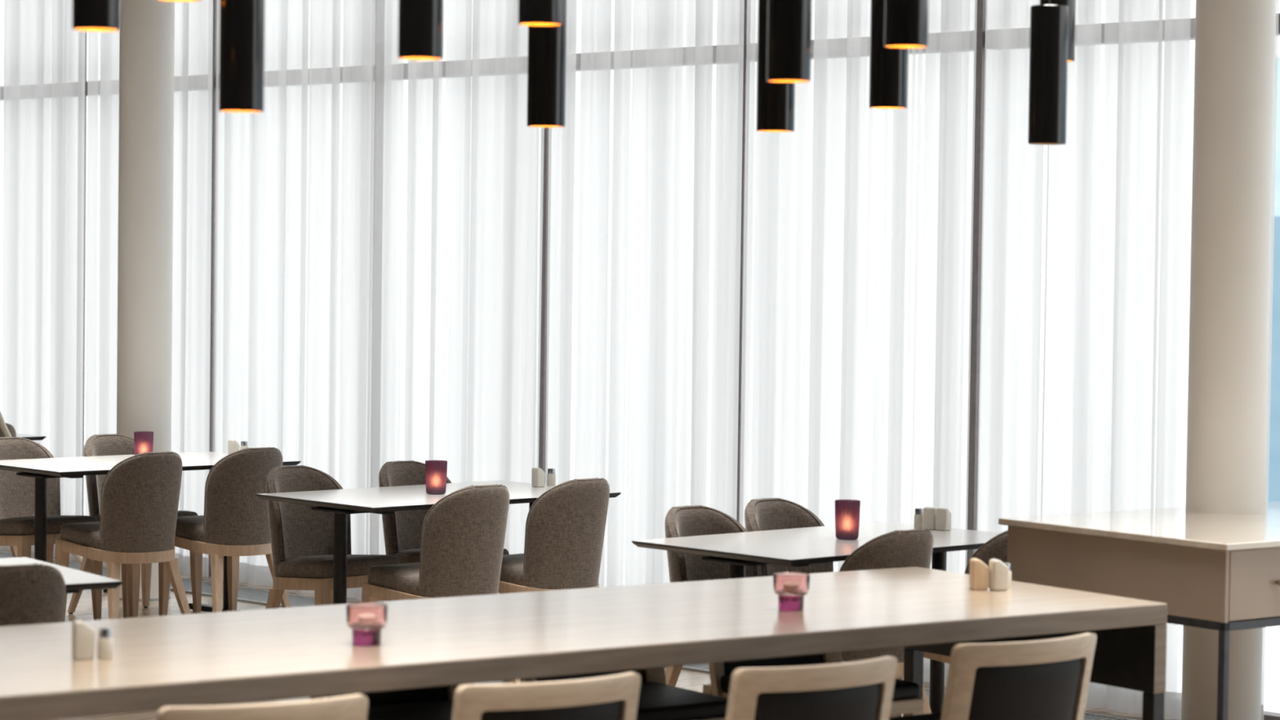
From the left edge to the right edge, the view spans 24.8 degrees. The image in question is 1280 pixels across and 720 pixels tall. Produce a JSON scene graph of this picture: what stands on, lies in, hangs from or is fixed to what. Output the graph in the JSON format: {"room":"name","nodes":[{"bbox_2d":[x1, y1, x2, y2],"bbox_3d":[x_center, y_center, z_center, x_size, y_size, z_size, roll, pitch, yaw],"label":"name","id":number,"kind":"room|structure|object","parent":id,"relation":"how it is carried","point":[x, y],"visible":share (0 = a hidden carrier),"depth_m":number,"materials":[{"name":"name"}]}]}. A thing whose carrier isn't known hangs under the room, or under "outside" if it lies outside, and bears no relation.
{"room":"restaurant dining room","nodes":[
{"label":"restaurant dining room","id":0,"kind":"room"},
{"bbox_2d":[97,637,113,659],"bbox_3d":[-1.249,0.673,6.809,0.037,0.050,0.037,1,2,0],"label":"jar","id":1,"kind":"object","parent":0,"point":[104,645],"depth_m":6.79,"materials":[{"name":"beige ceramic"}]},
{"bbox_2d":[0,547,1174,719],"bbox_3d":[-2.288,1.561,5.776,13.850,0.200,19.300,-1,3,-45],"label":"floor","id":2,"kind":"structure","parent":0,"point":[687,679],"depth_m":13.49,"materials":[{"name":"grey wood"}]},
{"bbox_2d":[0,422,17,557],"bbox_3d":[-3.358,0.717,14.593,0.436,0.828,0.519,-1,3,-43],"label":"dining chair","id":3,"kind":"object","parent":2,"relation":"on","point":[11,429],"visible":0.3,"depth_m":14.50,"materials":[{"name":"beige fabric"}]},
{"bbox_2d":[16,433,45,440],"bbox_3d":[-3.739,0.753,14.667,1.265,0.740,0.748,-1,3,-43],"label":"dining table","id":4,"kind":"object","parent":2,"relation":"on","point":[33,437],"visible":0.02,"depth_m":14.79,"materials":[{"name":"white laminate"}]},
{"bbox_2d":[0,563,66,719],"bbox_3d":[-1.844,0.966,8.216,0.436,0.828,0.519,-1,2,-33],"label":"dining chair","id":5,"kind":"object","parent":2,"relation":"on","point":[34,593],"visible":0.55,"depth_m":8.02,"materials":[{"name":"beige fabric"}]},
{"bbox_2d":[0,436,102,620],"bbox_3d":[-2.748,0.775,13.197,0.436,0.828,0.519,-1,3,-43],"label":"dining chair","id":6,"kind":"object","parent":2,"relation":"on","point":[17,493],"visible":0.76,"depth_m":13.30,"materials":[{"name":"beige fabric"}]},
{"bbox_2d":[0,515,97,535],"bbox_3d":[-2.724,0.750,13.170,0.398,0.105,0.438,-1,3,-43],"label":"seat cushion","id":7,"kind":"object","parent":6,"relation":"on","point":[10,525],"depth_m":12.99,"materials":[{"name":"beige fabric"}]},
{"bbox_2d":[0,410,107,592],"bbox_3d":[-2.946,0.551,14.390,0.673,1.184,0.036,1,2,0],"label":"dining chair","id":8,"kind":"object","parent":2,"relation":"on","point":[3,427],"visible":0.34,"depth_m":14.38,"materials":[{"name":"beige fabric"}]},
{"bbox_2d":[0,556,123,593],"bbox_3d":[-2.228,0.999,8.377,1.265,0.740,0.748,-1,2,-33],"label":"dining table","id":9,"kind":"object","parent":2,"relation":"on","point":[75,580],"visible":0.12,"depth_m":8.46,"materials":[{"name":"white laminate"}]},
{"bbox_2d":[82,31,87,515],"bbox_3d":[-3.485,-0.749,16.450,0.085,3.620,1.291,-1,3,-45],"label":"window","id":10,"kind":"structure","parent":2,"relation":"on","point":[86,51],"depth_m":15.99,"materials":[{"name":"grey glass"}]},
{"bbox_2d":[54,451,191,619],"bbox_3d":[-2.235,0.799,12.722,0.436,0.828,0.519,-1,3,-43],"label":"dining chair","id":11,"kind":"object","parent":2,"relation":"on","point":[140,497],"visible":0.98,"depth_m":12.54,"materials":[{"name":"beige fabric"}]},
{"bbox_2d":[60,521,101,549],"bbox_3d":[-2.258,0.771,12.746,0.398,0.105,0.438,-1,3,-43],"label":"seat cushion","id":12,"kind":"object","parent":11,"relation":"on","point":[79,535],"depth_m":12.67,"materials":[{"name":"beige fabric"}]},
{"bbox_2d":[67,434,202,617],"bbox_3d":[-2.345,0.769,13.512,0.436,0.828,0.519,-1,3,-43],"label":"dining chair","id":13,"kind":"object","parent":2,"relation":"on","point":[98,445],"visible":0.38,"depth_m":13.50,"materials":[{"name":"beige fabric"}]},
{"bbox_2d":[95,510,198,521],"bbox_3d":[-2.321,0.744,13.486,0.398,0.105,0.438,-1,3,-43],"label":"seat cushion","id":14,"kind":"object","parent":13,"relation":"on","point":[180,513],"depth_m":13.42,"materials":[{"name":"beige fabric"}]},
{"bbox_2d":[116,0,174,601],"bbox_3d":[-2.394,-0.650,14.117,0.267,3.620,0.267,1,2,0],"label":"column","id":15,"kind":"structure","parent":2,"relation":"on","point":[147,33],"depth_m":14.01,"materials":[{"name":"white paint"}]},
{"bbox_2d":[82,0,216,576],"bbox_3d":[-2.614,-0.705,15.575,0.085,3.620,1.218,-1,3,-45],"label":"window","id":16,"kind":"structure","parent":2,"relation":"on","point":[214,60],"depth_m":15.12,"materials":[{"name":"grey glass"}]},
{"bbox_2d":[0,451,301,613],"bbox_3d":[-2.271,0.826,13.171,1.265,0.740,0.748,-1,3,-43],"label":"dining table","id":17,"kind":"object","parent":2,"relation":"on","point":[42,469],"visible":0.43,"depth_m":12.84,"materials":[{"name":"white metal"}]},
{"bbox_2d":[133,431,153,455],"bbox_3d":[-2.243,0.391,13.174,0.088,0.132,0.087,0,2,-23],"label":"candle holder","id":18,"kind":"object","parent":17,"relation":"on","point":[143,440],"visible":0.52,"depth_m":13.14,"materials":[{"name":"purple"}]},
{"bbox_2d":[227,440,239,454],"bbox_3d":[-1.881,0.410,13.499,0.042,0.080,0.043,-1,3,-43],"label":"shaker","id":19,"kind":"object","parent":17,"relation":"on","point":[233,446],"visible":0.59,"depth_m":13.48,"materials":[{"name":"beige ceramic"}]},
{"bbox_2d":[240,440,248,449],"bbox_3d":[-1.838,0.413,13.539,0.037,0.072,0.037,1,2,0],"label":"shaker","id":20,"kind":"object","parent":17,"relation":"on","point":[243,443],"visible":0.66,"depth_m":13.52,"materials":[{"name":"beige ceramic"}]},
{"bbox_2d":[240,445,248,449],"bbox_3d":[-1.838,0.424,13.540,0.037,0.050,0.037,1,2,0],"label":"jar","id":21,"kind":"object","parent":20,"relation":"on","point":[242,447],"depth_m":13.52,"materials":[{"name":"beige ceramic"}]},
{"bbox_2d":[158,447,291,616],"bbox_3d":[-1.843,0.791,13.086,0.436,0.828,0.519,-1,3,-43],"label":"dining chair","id":22,"kind":"object","parent":2,"relation":"on","point":[234,523],"visible":0.78,"depth_m":12.89,"materials":[{"name":"beige fabric"}]},
{"bbox_2d":[175,515,204,542],"bbox_3d":[-1.866,0.763,13.110,0.398,0.105,0.438,-1,3,-43],"label":"seat cushion","id":23,"kind":"object","parent":22,"relation":"on","point":[188,528],"depth_m":13.00,"materials":[{"name":"beige fabric"}]},
{"bbox_2d":[155,693,368,719],"bbox_3d":[-0.921,1.094,6.565,0.484,0.715,0.545,0,2,-29],"label":"chair","id":24,"kind":"object","parent":2,"relation":"on","point":[355,706],"visible":1,"depth_m":6.33,"materials":[{"name":"brown wood"}]},
{"bbox_2d":[265,465,399,608],"bbox_3d":[-1.263,0.850,11.664,0.436,0.828,0.519,-1,3,-43],"label":"dining chair","id":25,"kind":"object","parent":2,"relation":"on","point":[302,537],"visible":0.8,"depth_m":11.65,"materials":[{"name":"beige fabric"}]},
{"bbox_2d":[277,554,399,578],"bbox_3d":[-1.239,0.825,11.637,0.398,0.105,0.438,-1,3,-43],"label":"seat cushion","id":26,"kind":"object","parent":25,"relation":"on","point":[289,566],"depth_m":11.48,"materials":[{"name":"beige fabric"}]},
{"bbox_2d":[309,684,466,719],"bbox_3d":[-0.604,1.050,7.915,0.484,0.715,0.545,-1,3,-35],"label":"chair","id":27,"kind":"object","parent":2,"relation":"on","point":[433,703],"visible":0.12,"depth_m":8.05,"materials":[{"name":"brown wood"}]},
{"bbox_2d":[256,480,621,604],"bbox_3d":[-0.798,0.901,11.646,1.265,0.740,0.748,-1,3,-43],"label":"dining table","id":28,"kind":"object","parent":2,"relation":"on","point":[384,500],"visible":0.33,"depth_m":11.30,"materials":[{"name":"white laminate"}]},
{"bbox_2d":[425,460,447,494],"bbox_3d":[-0.810,0.467,11.588,0.088,0.132,0.087,1,2,0],"label":"candle holder","id":29,"kind":"object","parent":28,"relation":"on","point":[436,471],"visible":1,"depth_m":11.55,"materials":[{"name":"purple glass"}]},
{"bbox_2d":[531,467,545,487],"bbox_3d":[-0.419,0.483,12.010,0.042,0.080,0.043,-1,3,-43],"label":"shaker","id":30,"kind":"object","parent":28,"relation":"on","point":[538,475],"visible":1,"depth_m":11.99,"materials":[{"name":"beige ceramic"}]},
{"bbox_2d":[546,468,555,485],"bbox_3d":[-0.368,0.485,12.085,0.037,0.072,0.037,1,2,0],"label":"shaker","id":31,"kind":"object","parent":28,"relation":"on","point":[551,476],"visible":1,"depth_m":12.07,"materials":[{"name":"beige ceramic"}]},
{"bbox_2d":[361,484,520,683],"bbox_3d":[-0.744,0.875,11.181,0.436,0.828,0.519,-1,3,-43],"label":"dining chair","id":32,"kind":"object","parent":2,"relation":"on","point":[463,533],"visible":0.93,"depth_m":10.98,"materials":[{"name":"beige fabric"}]},
{"bbox_2d":[367,562,421,595],"bbox_3d":[-0.767,0.847,11.205,0.398,0.105,0.438,-1,3,-43],"label":"seat cushion","id":33,"kind":"object","parent":32,"relation":"on","point":[403,579],"depth_m":11.13,"materials":[{"name":"beige fabric"}]},
{"bbox_2d":[377,460,509,601],"bbox_3d":[-0.843,0.843,12.023,0.436,0.828,0.519,-1,3,-43],"label":"dining chair","id":34,"kind":"object","parent":2,"relation":"on","point":[402,530],"visible":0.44,"depth_m":12.12,"materials":[{"name":"beige fabric"}]},
{"bbox_2d":[393,548,509,564],"bbox_3d":[-0.819,0.818,11.997,0.398,0.105,0.438,-1,3,-43],"label":"seat cushion","id":35,"kind":"object","parent":34,"relation":"on","point":[404,555],"depth_m":11.89,"materials":[{"name":"beige fabric"}]},
{"bbox_2d":[404,61,548,472],"bbox_3d":[-0.829,-0.617,13.781,0.085,3.620,1.213,-1,3,-45],"label":"window","id":36,"kind":"structure","parent":2,"relation":"on","point":[542,434],"depth_m":13.34,"materials":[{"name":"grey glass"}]},
{"bbox_2d":[451,671,640,719],"bbox_3d":[-0.318,1.089,6.945,0.484,0.715,0.545,-1,2,-32],"label":"chair","id":37,"kind":"object","parent":2,"relation":"on","point":[611,697],"visible":1,"depth_m":6.70,"materials":[{"name":"brown wood"}]},
{"bbox_2d":[497,477,609,593],"bbox_3d":[-0.365,0.866,11.560,0.436,0.828,0.519,-1,3,-43],"label":"dining chair","id":38,"kind":"object","parent":2,"relation":"on","point":[566,525],"visible":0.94,"depth_m":11.36,"materials":[{"name":"beige fabric"}]},
{"bbox_2d":[499,553,524,586],"bbox_3d":[-0.389,0.838,11.584,0.398,0.105,0.438,-1,3,-43],"label":"seat cushion","id":39,"kind":"object","parent":38,"relation":"on","point":[513,566],"depth_m":11.45,"materials":[{"name":"beige fabric"}]},
{"bbox_2d":[0,551,1134,719],"bbox_3d":[-0.630,1.219,13.022,0.311,0.010,11.250,-1,3,-45],"label":"trim","id":40,"kind":"structure","parent":2,"relation":"on","point":[244,594],"depth_m":14.20,"materials":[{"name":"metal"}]},
{"bbox_2d":[0,566,1167,719],"bbox_3d":[-0.633,1.055,7.409,4.400,0.740,1.090,-1,3,-35],"label":"table","id":41,"kind":"object","parent":2,"relation":"on","point":[157,663],"visible":0.97,"depth_m":7.45,"materials":[{"name":"grey wood"}]},
{"bbox_2d":[71,619,94,660],"bbox_3d":[-1.299,0.652,6.803,0.048,0.090,0.049,0,2,-20],"label":"shaker","id":42,"kind":"object","parent":41,"relation":"on","point":[82,635],"visible":1,"depth_m":6.78,"materials":[{"name":"beige ceramic"}]},
{"bbox_2d":[97,627,113,659],"bbox_3d":[-1.249,0.662,6.809,0.037,0.072,0.037,1,2,0],"label":"shaker","id":43,"kind":"object","parent":41,"relation":"on","point":[104,641],"visible":1,"depth_m":6.79,"materials":[{"name":"beige ceramic"}]},
{"bbox_2d":[346,602,387,646],"bbox_3d":[-0.667,0.646,7.118,0.101,0.097,0.101,1,2,0],"label":"candle holder","id":44,"kind":"object","parent":41,"relation":"on","point":[366,620],"visible":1,"depth_m":7.08,"materials":[{"name":"pink glass"}]},
{"bbox_2d":[346,602,387,630],"bbox_3d":[-0.667,0.626,7.117,0.101,0.056,0.101,1,2,0],"label":"cup","id":45,"kind":"object","parent":44,"relation":"on","point":[360,615],"depth_m":7.08,"materials":[{"name":"pink glass"}]},
{"bbox_2d":[773,572,809,610],"bbox_3d":[0.412,0.631,7.947,0.101,0.097,0.101,1,2,0],"label":"candle holder","id":46,"kind":"object","parent":41,"relation":"on","point":[790,588],"visible":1,"depth_m":7.91,"materials":[{"name":"pink glass"}]},
{"bbox_2d":[773,572,809,595],"bbox_3d":[0.413,0.611,7.947,0.101,0.056,0.101,1,2,0],"label":"cup","id":47,"kind":"object","parent":46,"relation":"on","point":[784,584],"depth_m":7.91,"materials":[{"name":"pink glass"}]},
{"bbox_2d":[968,557,988,590],"bbox_3d":[0.988,0.623,8.492,0.048,0.090,0.049,0,2,-9],"label":"shaker","id":48,"kind":"object","parent":41,"relation":"on","point":[979,571],"visible":1,"depth_m":8.47,"materials":[{"name":"beige ceramic"}]},
{"bbox_2d":[988,558,1008,591],"bbox_3d":[1.044,0.624,8.479,0.048,0.090,0.049,0,2,-14],"label":"shaker","id":49,"kind":"object","parent":41,"relation":"on","point":[998,572],"visible":1,"depth_m":8.46,"materials":[{"name":"beige ceramic"}]},
{"bbox_2d":[1003,562,1011,587],"bbox_3d":[1.071,0.631,8.553,0.037,0.072,0.037,1,2,0],"label":"shaker","id":50,"kind":"object","parent":41,"relation":"on","point":[1008,565],"visible":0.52,"depth_m":8.54,"materials":[{"name":"glass"}]},
{"bbox_2d":[1008,570,1011,587],"bbox_3d":[1.071,0.642,8.553,0.037,0.050,0.037,1,2,0],"label":"jar","id":51,"kind":"object","parent":50,"relation":"on","point":[1010,571],"depth_m":8.54,"materials":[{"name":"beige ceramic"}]},
{"bbox_2d":[520,666,728,719],"bbox_3d":[-0.049,1.044,8.305,0.484,0.715,0.545,-1,3,-35],"label":"chair","id":52,"kind":"object","parent":2,"relation":"on","point":[657,700],"visible":0.12,"depth_m":8.20,"materials":[{"name":"brown wood"}]},
{"bbox_2d":[576,0,746,522],"bbox_3d":[0.027,-0.574,12.922,0.085,3.620,1.254,-1,3,-45],"label":"window","id":53,"kind":"structure","parent":2,"relation":"on","point":[578,55],"depth_m":12.46,"materials":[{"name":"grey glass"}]},
{"bbox_2d":[664,505,757,686],"bbox_3d":[0.321,0.931,10.023,0.436,0.828,0.519,-1,3,-43],"label":"dining chair","id":54,"kind":"object","parent":2,"relation":"on","point":[686,520],"visible":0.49,"depth_m":10.16,"materials":[{"name":"beige fabric"}]},
{"bbox_2d":[725,655,897,719],"bbox_3d":[0.317,1.085,7.280,0.484,0.715,0.545,-1,2,-34],"label":"chair","id":55,"kind":"object","parent":2,"relation":"on","point":[860,690],"visible":1,"depth_m":7.03,"materials":[{"name":"brown wood"}]},
{"bbox_2d":[702,652,924,715],"bbox_3d":[0.496,1.038,8.685,0.484,0.715,0.545,-1,3,-35],"label":"chair","id":56,"kind":"object","parent":2,"relation":"on","point":[905,700],"visible":0.27,"depth_m":8.67,"materials":[{"name":"brown wood"}]},
{"bbox_2d":[631,521,999,713],"bbox_3d":[0.685,0.982,9.967,1.265,0.740,0.748,-1,3,-43],"label":"dining table","id":57,"kind":"object","parent":2,"relation":"on","point":[804,546],"visible":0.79,"depth_m":9.82,"materials":[{"name":"white laminate"}]},
{"bbox_2d":[835,499,860,539],"bbox_3d":[0.709,0.546,9.963,0.087,0.132,0.088,2,3,38],"label":"candle holder","id":58,"kind":"object","parent":57,"relation":"on","point":[846,511],"visible":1,"depth_m":9.93,"materials":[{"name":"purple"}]},
{"bbox_2d":[913,507,923,528],"bbox_3d":[0.995,0.564,10.396,0.037,0.072,0.037,1,2,0],"label":"shaker","id":59,"kind":"object","parent":57,"relation":"on","point":[918,516],"visible":0.99,"depth_m":10.38,"materials":[{"name":"beige glass"}]},
{"bbox_2d":[913,514,923,528],"bbox_3d":[0.995,0.575,10.397,0.037,0.050,0.037,1,2,0],"label":"jar","id":60,"kind":"object","parent":59,"relation":"on","point":[918,518],"depth_m":10.38,"materials":[{"name":"beige ceramic"}]},
{"bbox_2d":[923,506,936,529],"bbox_3d":[1.032,0.562,10.356,0.043,0.080,0.042,2,2,30],"label":"shaker","id":61,"kind":"object","parent":57,"relation":"on","point":[929,513],"visible":1,"depth_m":10.34,"materials":[{"name":"beige ceramic"}]},
{"bbox_2d":[935,507,951,530],"bbox_3d":[1.075,0.564,10.326,0.043,0.080,0.042,2,3,36],"label":"shaker","id":62,"kind":"object","parent":57,"relation":"on","point":[943,515],"visible":1,"depth_m":10.31,"materials":[{"name":"beige ceramic"}]},
{"bbox_2d":[744,497,902,716],"bbox_3d":[0.609,0.922,10.379,0.436,0.828,0.519,-1,3,-43],"label":"dining chair","id":63,"kind":"object","parent":2,"relation":"on","point":[764,513],"visible":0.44,"depth_m":10.54,"materials":[{"name":"beige fabric"}]},
{"bbox_2d":[839,528,933,714],"bbox_3d":[0.712,0.951,9.595,0.436,0.828,0.519,-1,3,-43],"label":"dining chair","id":64,"kind":"object","parent":2,"relation":"on","point":[904,548],"visible":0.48,"depth_m":9.37,"materials":[{"name":"beige fabric"}]},
{"bbox_2d":[811,0,986,565],"bbox_3d":[0.913,-0.530,12.032,0.086,3.620,1.299,-1,3,-45],"label":"window","id":65,"kind":"structure","parent":2,"relation":"on","point":[980,33],"depth_m":11.56,"materials":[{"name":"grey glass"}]},
{"bbox_2d":[889,529,1008,717],"bbox_3d":[1.153,0.948,9.846,0.436,0.828,0.519,-1,3,-43],"label":"dining chair","id":66,"kind":"object","parent":2,"relation":"on","point":[996,548],"visible":0.07,"depth_m":9.60,"materials":[{"name":"beige fabric"}]},
{"bbox_2d":[888,632,1096,719],"bbox_3d":[0.888,1.075,7.777,0.484,0.715,0.545,-1,3,-35],"label":"chair","id":67,"kind":"object","parent":2,"relation":"on","point":[1046,679],"visible":1,"depth_m":7.53,"materials":[{"name":"brown wood"}]},
{"bbox_2d":[998,501,1279,719],"bbox_3d":[2.118,0.952,9.528,1.700,0.870,0.973,-1,3,-37],"label":"sideboard","id":68,"kind":"object","parent":2,"relation":"on","point":[1220,572],"visible":0.77,"depth_m":8.92,"materials":[{"name":"beige wood"}]},
{"bbox_2d":[1101,17,1195,44],"bbox_3d":[1.803,-0.486,11.137,0.085,3.620,1.268,-1,3,-45],"label":"window","id":69,"kind":"structure","parent":2,"relation":"on","point":[1193,20],"depth_m":10.82,"materials":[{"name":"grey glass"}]},
{"bbox_2d":[1181,0,1275,719],"bbox_3d":[1.973,-0.433,9.730,0.267,3.620,0.267,1,2,0],"label":"column","id":70,"kind":"structure","parent":2,"relation":"on","point":[1234,62],"depth_m":9.63,"materials":[{"name":"white paint"}]},
{"bbox_2d":[1263,13,1279,719],"bbox_3d":[2.684,-0.442,10.252,0.085,3.620,1.270,-1,3,-45],"label":"window","id":71,"kind":"structure","parent":2,"relation":"on","point":[1268,715],"depth_m":10.63,"materials":[{"name":"clear glass"}]},
{"bbox_3d":[-2.236,-2.256,5.639,13.850,0.200,19.300,-1,3,-45],"label":"ceiling","id":72,"kind":"structure","parent":0,"visible":0},
{"bbox_2d":[0,0,85,558],"bbox_3d":[-3.696,-0.751,16.437,0.062,3.600,1.952,-1,3,-45],"label":"sheer curtain","id":73,"kind":"object","parent":72,"relation":"hanging from","point":[42,57],"visible":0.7,"depth_m":16.02,"materials":[{"name":"white fabric"}]},
{"bbox_2d":[72,0,120,31],"bbox_3d":[-1.235,-1.467,6.652,0.109,1.422,0.109,1,2,0],"label":"pendant lamp","id":74,"kind":"object","parent":72,"relation":"hanging from","point":[94,15],"visible":1,"depth_m":6.63,"materials":[{"name":"black metal"}]},
{"bbox_2d":[84,0,213,577],"bbox_3d":[-2.592,-0.697,15.335,0.065,3.600,1.119,-1,3,-45],"label":"sheer curtain","id":75,"kind":"object","parent":72,"relation":"hanging from","point":[193,20],"visible":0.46,"depth_m":15.16,"materials":[{"name":"white fabric"}]},
{"bbox_2d":[160,0,201,1],"bbox_3d":[-1.109,-1.584,7.048,0.109,1.422,0.109,1,2,0],"label":"pendant lamp","id":76,"kind":"object","parent":72,"relation":"hanging from","point":[160,0],"visible":1,"depth_m":7.12,"materials":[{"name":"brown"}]},
{"bbox_2d":[218,0,264,112],"bbox_3d":[-0.958,-1.396,7.055,0.109,1.585,0.109,1,2,0],"label":"pendant lamp","id":77,"kind":"object","parent":72,"relation":"hanging from","point":[242,22],"visible":1,"depth_m":7.03,"materials":[{"name":"brown metal"}]},
{"bbox_2d":[213,0,384,599],"bbox_3d":[-1.707,-0.652,14.445,0.060,3.600,1.335,-1,3,-45],"label":"sheer curtain","id":78,"kind":"object","parent":72,"relation":"hanging from","point":[298,232],"visible":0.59,"depth_m":14.35,"materials":[{"name":"white fabric"}]},
{"bbox_2d":[397,0,443,60],"bbox_3d":[-0.523,-1.457,7.053,0.109,1.451,0.109,1,2,0],"label":"pendant lamp","id":79,"kind":"object","parent":72,"relation":"hanging from","point":[420,22],"visible":1,"depth_m":7.03,"materials":[{"name":"brown metal"}]},
{"bbox_2d":[378,0,544,555],"bbox_3d":[-0.855,-0.610,13.591,0.061,3.600,1.198,-1,3,-45],"label":"sheer curtain","id":80,"kind":"object","parent":72,"relation":"hanging from","point":[494,171],"visible":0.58,"depth_m":13.56,"materials":[{"name":"white fabric"}]},
{"bbox_2d":[518,0,562,26],"bbox_3d":[-0.236,-1.536,7.150,0.109,1.422,0.109,1,2,0],"label":"pendant lamp","id":81,"kind":"object","parent":72,"relation":"hanging from","point":[531,12],"visible":1,"depth_m":7.13,"materials":[{"name":"brown metal"}]},
{"bbox_2d":[526,0,566,127],"bbox_3d":[-0.256,-1.442,8.254,0.109,1.559,0.109,1,2,0],"label":"pendant lamp","id":82,"kind":"object","parent":72,"relation":"hanging from","point":[547,45],"visible":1,"depth_m":8.23,"materials":[{"name":"brown metal"}]},
{"bbox_2d":[545,0,744,586],"bbox_3d":[0.000,-0.568,12.727,0.056,3.600,1.201,-1,3,-45],"label":"sheer curtain","id":83,"kind":"object","parent":72,"relation":"hanging from","point":[642,411],"visible":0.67,"depth_m":12.72,"materials":[{"name":"white fabric"}]},
{"bbox_2d":[756,0,795,132],"bbox_3d":[0.400,-1.437,8.354,0.109,1.559,0.109,1,2,0],"label":"pendant lamp","id":84,"kind":"object","parent":72,"relation":"hanging from","point":[775,101],"visible":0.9,"depth_m":8.33,"materials":[{"name":"brown metal"}]},
{"bbox_2d":[766,0,812,82],"bbox_3d":[0.377,-1.430,7.153,0.109,1.488,0.109,1,2,0],"label":"pendant lamp","id":85,"kind":"object","parent":72,"relation":"hanging from","point":[789,22],"visible":1,"depth_m":7.13,"materials":[{"name":"brown metal"}]},
{"bbox_2d":[739,0,977,686],"bbox_3d":[0.871,-0.524,11.856,0.057,3.600,1.232,-1,3,-45],"label":"sheer curtain","id":86,"kind":"object","parent":72,"relation":"hanging from","point":[776,163],"visible":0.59,"depth_m":11.82,"materials":[{"name":"white fabric"}]},
{"bbox_2d":[869,0,907,108],"bbox_3d":[0.723,-1.468,8.352,0.109,1.488,0.109,1,2,0],"label":"pendant lamp","id":87,"kind":"object","parent":72,"relation":"hanging from","point":[888,67],"visible":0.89,"depth_m":8.33,"materials":[{"name":"brown metal"}]},
{"bbox_2d":[884,0,928,48],"bbox_3d":[0.673,-1.492,7.251,0.109,1.422,0.109,1,2,0],"label":"pendant lamp","id":88,"kind":"object","parent":72,"relation":"hanging from","point":[906,21],"visible":1,"depth_m":7.23,"materials":[{"name":"brown metal"}]},
{"bbox_2d":[1027,0,1068,144],"bbox_3d":[1.181,-1.413,8.354,0.109,1.585,0.109,1,2,0],"label":"pendant lamp","id":89,"kind":"object","parent":72,"relation":"hanging from","point":[1049,24],"visible":1,"depth_m":8.33,"materials":[{"name":"black metal"}]},
{"bbox_2d":[1039,0,1075,62],"bbox_3d":[1.284,-1.625,8.897,0.109,1.422,0.109,1,2,0],"label":"pendant lamp","id":90,"kind":"object","parent":72,"relation":"hanging from","point":[1071,4],"visible":0.16,"depth_m":8.88,"materials":[{"name":"brown metal"}]},
{"bbox_2d":[976,0,1279,719],"bbox_3d":[1.803,-0.478,10.920,0.067,3.600,1.331,-1,3,-45],"label":"sheer curtain","id":91,"kind":"object","parent":72,"relation":"hanging from","point":[1097,394],"visible":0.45,"depth_m":11.01,"materials":[{"name":"white fabric"}]},
{"label":"outside","id":92,"kind":"structure","parent":0,"visible":0},
{"bbox_2d":[1268,216,1279,502],"bbox_3d":[15.072,0.573,14.854,0.303,2.600,27.750,-1,3,-45],"label":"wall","id":93,"kind":"structure","parent":92,"point":[1274,435],"depth_m":24.43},
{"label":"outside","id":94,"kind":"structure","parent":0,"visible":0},
{"bbox_2d":[1274,56,1279,216],"bbox_3d":[16.095,-0.230,16.715,0.401,4.100,29.000,-1,3,-45],"label":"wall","id":95,"kind":"structure","parent":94,"point":[1277,206],"depth_m":26.71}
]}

